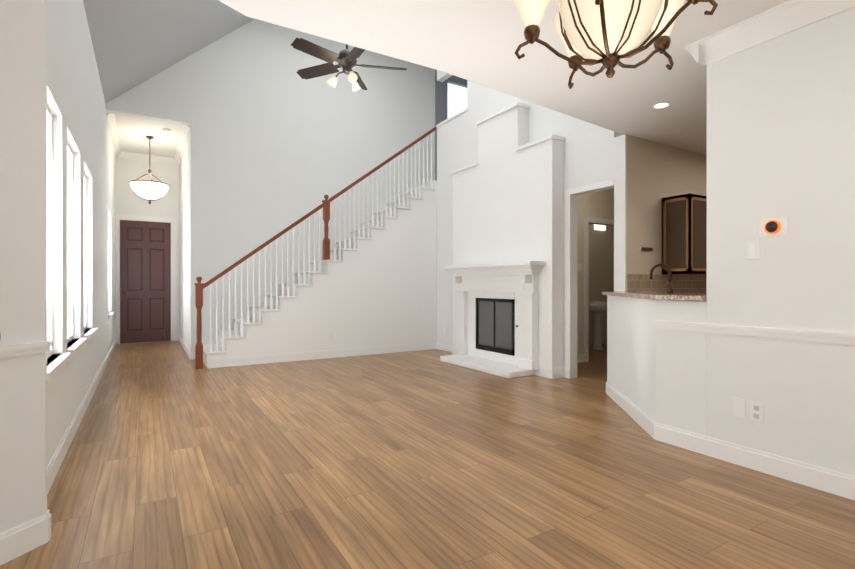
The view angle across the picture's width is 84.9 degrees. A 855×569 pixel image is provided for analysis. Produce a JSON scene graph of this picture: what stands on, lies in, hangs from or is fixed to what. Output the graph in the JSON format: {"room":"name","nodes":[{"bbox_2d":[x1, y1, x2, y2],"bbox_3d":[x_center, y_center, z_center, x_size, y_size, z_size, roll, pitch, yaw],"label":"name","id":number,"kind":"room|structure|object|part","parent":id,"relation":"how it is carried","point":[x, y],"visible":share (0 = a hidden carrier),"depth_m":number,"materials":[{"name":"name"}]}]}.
{"room":"living room","nodes":[
{"label":"living room","id":0,"kind":"room"},
{"bbox_2d":[0,0,46,533],"bbox_3d":[-0.461,-0.234,-0.266,0.300,2.780,5.430,0,0,-31],"label":"wall","id":1,"kind":"structure","parent":0,"point":[23,249],"depth_m":2.01,"materials":[{"name":"white paint"}]},
{"bbox_2d":[47,0,115,465],"bbox_3d":[-4.007,-0.700,5.565,0.150,3.700,8.220,0,0,-31],"label":"wall","id":2,"kind":"structure","parent":0,"point":[75,101],"depth_m":4.00,"materials":[{"name":"white paint"}]},
{"bbox_2d":[47,105,70,385],"bbox_3d":[-2.259,-0.282,2.778,0.135,1.690,0.860,0,0,-31],"label":"window","id":3,"kind":"structure","parent":2,"relation":"in","point":[55,368],"depth_m":3.07,"materials":[{"name":"white"}]},
{"bbox_2d":[67,142,86,363],"bbox_3d":[-2.792,-0.283,3.659,0.135,1.690,0.860,0,0,-31],"label":"window","id":4,"kind":"structure","parent":2,"relation":"in","point":[75,349],"depth_m":3.95,"materials":[{"name":"white"}]},
{"bbox_2d":[84,173,97,346],"bbox_3d":[-3.346,-0.284,4.575,0.135,1.690,0.860,0,0,-31],"label":"window","id":5,"kind":"structure","parent":2,"relation":"in","point":[89,335],"depth_m":4.87,"materials":[{"name":"white"}]},
{"bbox_2d":[108,312,114,321],"bbox_3d":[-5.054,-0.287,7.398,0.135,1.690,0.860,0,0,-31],"label":"window sill","id":6,"kind":"structure","parent":2,"relation":"in","point":[111,314],"depth_m":7.16,"materials":[{"name":"white"}]},
{"bbox_2d":[106,113,121,157],"bbox_3d":[-5.268,-2.497,7.880,0.090,0.110,2.650,0,0,-31],"label":"crown molding","id":7,"kind":"structure","parent":2,"relation":"attached to","point":[112,124],"depth_m":7.72,"materials":[{"name":"white wood"}]},
{"bbox_2d":[116,157,175,222],"bbox_3d":[-5.582,-0.704,9.328,1.050,3.700,0.150,0,0,-31],"label":"wall","id":8,"kind":"structure","parent":0,"point":[173,201],"depth_m":9.23,"materials":[{"name":"white paint"}]},
{"bbox_2d":[116,214,176,343],"bbox_3d":[-5.603,-0.104,9.305,1.070,2.500,0.170,0,0,-31],"label":"door frame","id":9,"kind":"structure","parent":8,"relation":"attached to","point":[172,221],"depth_m":9.41,"materials":[{"name":"white wood"}]},
{"bbox_2d":[120,220,170,342],"bbox_3d":[-5.565,-0.054,9.243,0.862,2.391,0.075,0,0,-31],"label":"front door","id":10,"kind":"structure","parent":9,"relation":"in","point":[145,334],"depth_m":9.26,"materials":[{"name":"red wood"}]},
{"bbox_2d":[127,221,163,330],"bbox_3d":[-5.596,-0.054,9.294,0.862,2.391,0.045,0,0,-31],"label":"panels","id":11,"kind":"structure","parent":10,"relation":"attached to","point":[141,289],"depth_m":9.24,"materials":[{"name":"red wood"}]},
{"bbox_2d":[122,151,173,163],"bbox_3d":[-5.507,-2.499,9.231,0.900,0.110,0.090,0,0,-31],"label":"crown molding","id":12,"kind":"structure","parent":8,"relation":"attached to","point":[127,155],"depth_m":9.21,"materials":[{"name":"white"}]},
{"bbox_2d":[115,114,181,157],"bbox_3d":[-4.896,-2.603,8.192,1.350,0.100,2.800,0,0,-31],"label":"ceiling","id":13,"kind":"structure","parent":0,"point":[133,132],"depth_m":8.01,"materials":[{"name":"white paint"}]},
{"bbox_2d":[129,136,169,203],"bbox_3d":[-4.795,-1.968,8.074,0.610,1.170,0.619,0,0,-31],"label":"pendant light","id":14,"kind":"object","parent":13,"relation":"hanging from","point":[148,189],"visible":1,"depth_m":7.93,"materials":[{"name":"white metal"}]},
{"bbox_3d":[-4.797,-1.601,8.078,0.586,0.247,0.586,0,0,-31],"label":"lamp shade","id":15,"kind":"part","parent":14,"relation":"part of","materials":[{"name":"white glass"}]},
{"bbox_2d":[83,0,253,103],"bbox_3d":[0.611,-3.644,6.410,8.930,2.453,5.950,0,0,-31],"label":"ceiling","id":16,"kind":"structure","parent":0,"point":[135,43],"depth_m":5.84,"materials":[{"name":"grey paint"}]},
{"bbox_2d":[291,37,406,90],"bbox_3d":[-0.960,-3.577,5.645,1.424,2.346,1.370,0,0,-31],"label":"ceiling fan","id":17,"kind":"object","parent":16,"relation":"hanging from","point":[346,59],"visible":0.96,"depth_m":5.63,"materials":[{"name":"brown wood"}]},
{"bbox_3d":[-0.971,-3.632,5.677,0.257,2.236,0.267,0,0,-31],"label":"motor","id":18,"kind":"part","parent":17,"relation":"part of","materials":[{"name":"brown metal"}]},
{"bbox_2d":[176,130,189,349],"bbox_3d":[-4.383,-0.703,8.505,0.150,3.700,2.800,0,0,-31],"label":"wall","id":19,"kind":"structure","parent":0,"point":[183,169],"depth_m":8.53,"materials":[{"name":"white paint"}]},
{"bbox_2d":[174,125,189,164],"bbox_3d":[-4.421,-2.498,8.392,0.090,0.110,2.650,0,0,-31],"label":"crown molding","id":20,"kind":"structure","parent":19,"relation":"attached to","point":[185,129],"depth_m":8.23,"materials":[{"name":"white"}]},
{"bbox_2d":[105,19,466,352],"bbox_3d":[-0.954,-1.803,8.855,8.780,5.900,0.150,0,0,-31],"label":"wall","id":21,"kind":"structure","parent":0,"point":[278,143],"depth_m":7.79,"materials":[{"name":"white paint"}]},
{"bbox_2d":[448,83,466,117],"bbox_3d":[0.790,-3.664,9.920,0.990,1.020,0.010,0,0,-31],"label":"window","id":22,"kind":"structure","parent":21,"relation":"in","point":[457,99],"depth_m":9.80,"materials":[{"name":"white glass"}]},
{"bbox_2d":[0,341,854,568],"bbox_3d":[0.733,1.210,6.051,9.600,0.120,15.000,0,0,-31],"label":"floor","id":23,"kind":"structure","parent":0,"point":[174,458],"depth_m":2.72,"materials":[{"name":"brown wood"}]},
{"bbox_2d":[194,127,436,368],"bbox_3d":[-1.728,-0.838,7.721,3.875,3.971,0.970,0,0,-31],"label":"staircase","id":24,"kind":"structure","parent":23,"relation":"on","point":[372,282],"depth_m":7.55,"materials":[{"name":"white"}]},
{"bbox_3d":[-1.551,-0.260,7.290,3.442,2.808,0.012,0,0,-31],"label":"riser trim","id":25,"kind":"part","parent":24,"relation":"part of","materials":[{"name":"white wood"}]},
{"bbox_2d":[440,261,545,377],"bbox_3d":[0.781,0.432,6.489,0.458,1.435,1.900,0,0,-31],"label":"fireplace","id":26,"kind":"object","parent":23,"relation":"on","point":[497,319],"visible":1,"depth_m":6.42,"materials":[{"name":"white stone"}]},
{"bbox_3d":[0.957,0.561,6.595,0.023,0.633,0.750,0,0,-31],"label":"firebox glass","id":27,"kind":"part","parent":26,"relation":"part of","materials":[{"name":"grey glass"}]},
{"bbox_3d":[0.945,0.574,6.588,0.030,0.750,0.840,0,0,-31],"label":"firebox frame","id":28,"kind":"part","parent":26,"relation":"part of","materials":[{"name":"black metal"}]},
{"bbox_2d":[453,106,563,367],"bbox_3d":[1.051,-0.616,6.680,0.199,3.530,2.150,0,0,-31],"label":"chase","id":29,"kind":"object","parent":23,"relation":"on","point":[508,202],"visible":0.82,"depth_m":6.27,"materials":[{"name":"white paint"}]},
{"bbox_2d":[450,102,565,174],"bbox_3d":[1.038,-2.101,6.670,0.229,0.640,2.210,0,0,-31],"label":"trim","id":30,"kind":"structure","parent":29,"relation":"attached to","point":[538,141],"depth_m":6.28,"materials":[{"name":"white"}]},
{"bbox_2d":[589,301,606,349],"bbox_3d":[3.012,0.727,8.271,0.500,0.840,0.500,0,0,-31],"label":"pedestal sink","id":31,"kind":"object","parent":23,"relation":"on","point":[597,308],"visible":0.77,"depth_m":8.21,"materials":[{"name":"white ceramic"}]},
{"bbox_2d":[219,0,788,154],"bbox_3d":[3.058,-1.726,2.166,8.840,0.200,5.950,0,0,-31],"label":"ceiling","id":32,"kind":"structure","parent":0,"point":[478,41],"depth_m":3.27,"materials":[{"name":"white paint"}]},
{"bbox_2d":[512,0,717,88],"bbox_3d":[0.713,-1.203,1.773,0.740,0.845,0.756,0,0,-31],"label":"dining chandelier","id":33,"kind":"object","parent":32,"relation":"hanging from","point":[608,35],"visible":1,"depth_m":1.73,"materials":[{"name":"brown metal"}]},
{"bbox_3d":[0.713,-1.012,1.773,0.740,0.308,0.756,0,0,-31],"label":"chandelier glass","id":34,"kind":"part","parent":33,"relation":"part of","materials":[{"name":"beige glass"}]},
{"bbox_2d":[652,102,670,108],"bbox_3d":[2.125,-1.626,4.249,0.150,0.004,0.150,0,0,-31],"label":"recessed light","id":35,"kind":"object","parent":32,"relation":"in","point":[654,105],"depth_m":4.25,"materials":[{"name":"white plastic"}]},
{"bbox_3d":[2.125,-1.626,4.249,0.110,0.001,0.110,0,0,-31],"label":"recessed ceiling light lens","id":36,"kind":"part","parent":35,"relation":"part of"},
{"bbox_2d":[437,70,620,377],"bbox_3d":[1.170,-1.801,6.792,0.120,5.900,3.679,0,0,-31],"label":"wall","id":37,"kind":"structure","parent":0,"point":[588,153],"depth_m":6.79,"materials":[{"name":"white paint"}]},
{"bbox_2d":[436,109,466,126],"bbox_3d":[0.456,-2.820,7.971,0.160,0.035,0.920,0,0,-31],"label":"trim","id":38,"kind":"structure","parent":37,"relation":"on","point":[452,117],"depth_m":7.90,"materials":[{"name":"white wood"}]},
{"bbox_2d":[566,179,613,378],"bbox_3d":[1.888,-0.010,5.480,0.012,2.320,0.690,0,0,-31],"label":"door frame","id":39,"kind":"structure","parent":37,"relation":"attached to","point":[593,186],"depth_m":5.72,"materials":[{"name":"white wood"}]},
{"bbox_2d":[577,188,613,354],"bbox_3d":[2.960,-0.212,7.409,3.580,2.720,0.120,0,0,-31],"label":"wall","id":40,"kind":"structure","parent":0,"point":[598,204],"depth_m":6.95,"materials":[{"name":"beige paint"}]},
{"bbox_2d":[584,216,613,361],"bbox_3d":[2.726,0.068,7.188,0.910,2.160,0.015,0,0,-31],"label":"door frame","id":41,"kind":"structure","parent":40,"relation":"attached to","point":[587,220],"depth_m":6.96,"materials":[{"name":"white wood"}]},
{"bbox_2d":[589,224,613,344],"bbox_3d":[2.313,-0.213,8.478,3.580,2.720,0.120,0,0,-31],"label":"wall","id":42,"kind":"structure","parent":0,"point":[601,261],"depth_m":9.04,"materials":[{"name":"beige paint"}]},
{"bbox_2d":[594,224,605,229],"bbox_3d":[3.324,-1.103,9.008,0.300,0.100,0.016,0,0,-31],"label":"sconce","id":43,"kind":"object","parent":42,"relation":"attached to","point":[599,227],"visible":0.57,"depth_m":9.00,"materials":[{"name":"white glass"}]},
{"bbox_2d":[614,134,626,290],"bbox_3d":[2.116,-0.779,5.132,0.021,1.700,0.142,0,0,-31],"label":"column","id":44,"kind":"structure","parent":0,"point":[620,213],"depth_m":5.12,"materials":[{"name":"white paint"}]},
{"bbox_2d":[607,295,706,435],"bbox_3d":[1.983,0.632,4.175,1.198,1.040,1.622,0,0,-31],"label":"wall","id":45,"kind":"structure","parent":0,"point":[657,375],"depth_m":3.45,"materials":[{"name":"white paint"}]},
{"bbox_2d":[0,336,854,565],"bbox_3d":[0.021,1.088,4.860,6.130,0.125,13.300,0,0,-31],"label":"baseboard","id":46,"kind":"structure","parent":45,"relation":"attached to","point":[22,539],"depth_m":3.12,"materials":[{"name":"white wood"}]},
{"bbox_2d":[0,320,854,357],"bbox_3d":[1.103,0.290,0.811,3.790,0.070,5.252,0,0,-31],"label":"trim","id":47,"kind":"structure","parent":45,"relation":"attached to","point":[14,350],"depth_m":2.73,"materials":[{"name":"white wood"}]},
{"bbox_2d":[602,291,706,300],"bbox_3d":[2.004,0.093,4.157,1.316,0.035,1.566,0,0,-31],"label":"bar","id":48,"kind":"object","parent":45,"relation":"on","point":[668,296],"visible":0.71,"depth_m":3.57,"materials":[{"name":"stone"}]},
{"bbox_2d":[650,264,672,292],"bbox_3d":[2.128,-0.056,4.220,0.204,0.262,0.141,0,0,-31],"label":"kitchen faucet","id":49,"kind":"object","parent":48,"relation":"on","point":[669,286],"visible":1,"depth_m":4.20,"materials":[{"name":"brown metal"}]},
{"bbox_2d":[614,135,706,291],"bbox_3d":[3.691,-0.240,6.086,3.700,2.780,0.140,0,0,-31],"label":"wall","id":50,"kind":"structure","parent":0,"point":[657,172],"depth_m":5.31,"materials":[{"name":"beige paint"}]},
{"bbox_2d":[641,247,652,250],"bbox_3d":[2.466,-0.397,5.251,0.180,0.035,0.019,0,0,-31],"label":"knife strip","id":51,"kind":"object","parent":50,"relation":"attached to","point":[646,249],"visible":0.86,"depth_m":5.23,"materials":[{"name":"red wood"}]},
{"bbox_2d":[627,274,706,293],"bbox_3d":[3.653,0.057,5.974,3.480,0.345,0.011,0,0,-31],"label":"backsplash","id":52,"kind":"structure","parent":50,"relation":"attached to","point":[694,284],"depth_m":5.44,"materials":[{"name":"tile"}]},
{"bbox_2d":[662,193,706,274],"bbox_3d":[3.672,-0.560,5.798,2.050,0.880,0.328,0,0,-31],"label":"upper cabinet","id":53,"kind":"object","parent":50,"relation":"attached to","point":[684,234],"visible":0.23,"depth_m":5.25,"materials":[{"name":"brown wood"}]},
{"bbox_2d":[706,7,854,475],"bbox_3d":[3.091,-0.235,1.302,0.120,2.780,4.436,0,0,-31],"label":"wall","id":54,"kind":"structure","parent":0,"point":[780,126],"depth_m":2.77,"materials":[{"name":"white paint"}]},
{"bbox_2d":[733,397,745,417],"bbox_3d":[1.994,0.788,2.991,0.006,0.120,0.075,0,0,-31],"label":"blank wall plate","id":55,"kind":"object","parent":54,"relation":"attached to","point":[739,407],"visible":1,"depth_m":2.99,"materials":[{"name":"white plastic"}]},
{"bbox_2d":[747,240,759,259],"bbox_3d":[2.034,-0.217,2.921,0.010,0.120,0.075,0,0,-31],"label":"switch plate","id":56,"kind":"object","parent":54,"relation":"attached to","point":[757,255],"depth_m":2.91,"materials":[{"name":"white plastic"}]},
{"bbox_3d":[2.032,-0.217,2.920,0.005,0.070,0.030,0,0,-31],"label":"right rocker light switch","id":57,"kind":"part","parent":56,"relation":"part of","materials":[{"name":"white plastic"}]},
{"bbox_2d":[750,401,763,422],"bbox_3d":[2.045,0.793,2.905,0.008,0.120,0.075,0,0,-31],"label":"electrical outlet plate","id":58,"kind":"object","parent":54,"relation":"attached to","point":[760,412],"depth_m":2.90,"materials":[{"name":"white plastic"}]},
{"bbox_3d":[2.043,0.793,2.904,0.003,0.078,0.030,0,0,-31],"label":"right electrical outlet sockets","id":59,"kind":"part","parent":58,"relation":"part of","materials":[{"name":"white plastic"}]},
{"bbox_2d":[684,0,854,66],"bbox_3d":[3.013,-1.555,1.429,0.320,0.140,4.336,0,0,-31],"label":"crown molding","id":60,"kind":"structure","parent":54,"relation":"attached to","point":[789,16],"depth_m":2.83,"materials":[{"name":"white wood"}]},
{"bbox_2d":[759,217,787,236],"bbox_3d":[2.083,-0.347,2.822,0.028,0.110,0.150,0,0,-31],"label":"thermostat","id":61,"kind":"object","parent":54,"relation":"attached to","point":[778,226],"visible":1,"depth_m":2.81,"materials":[{"name":"white plastic"}]}
]}

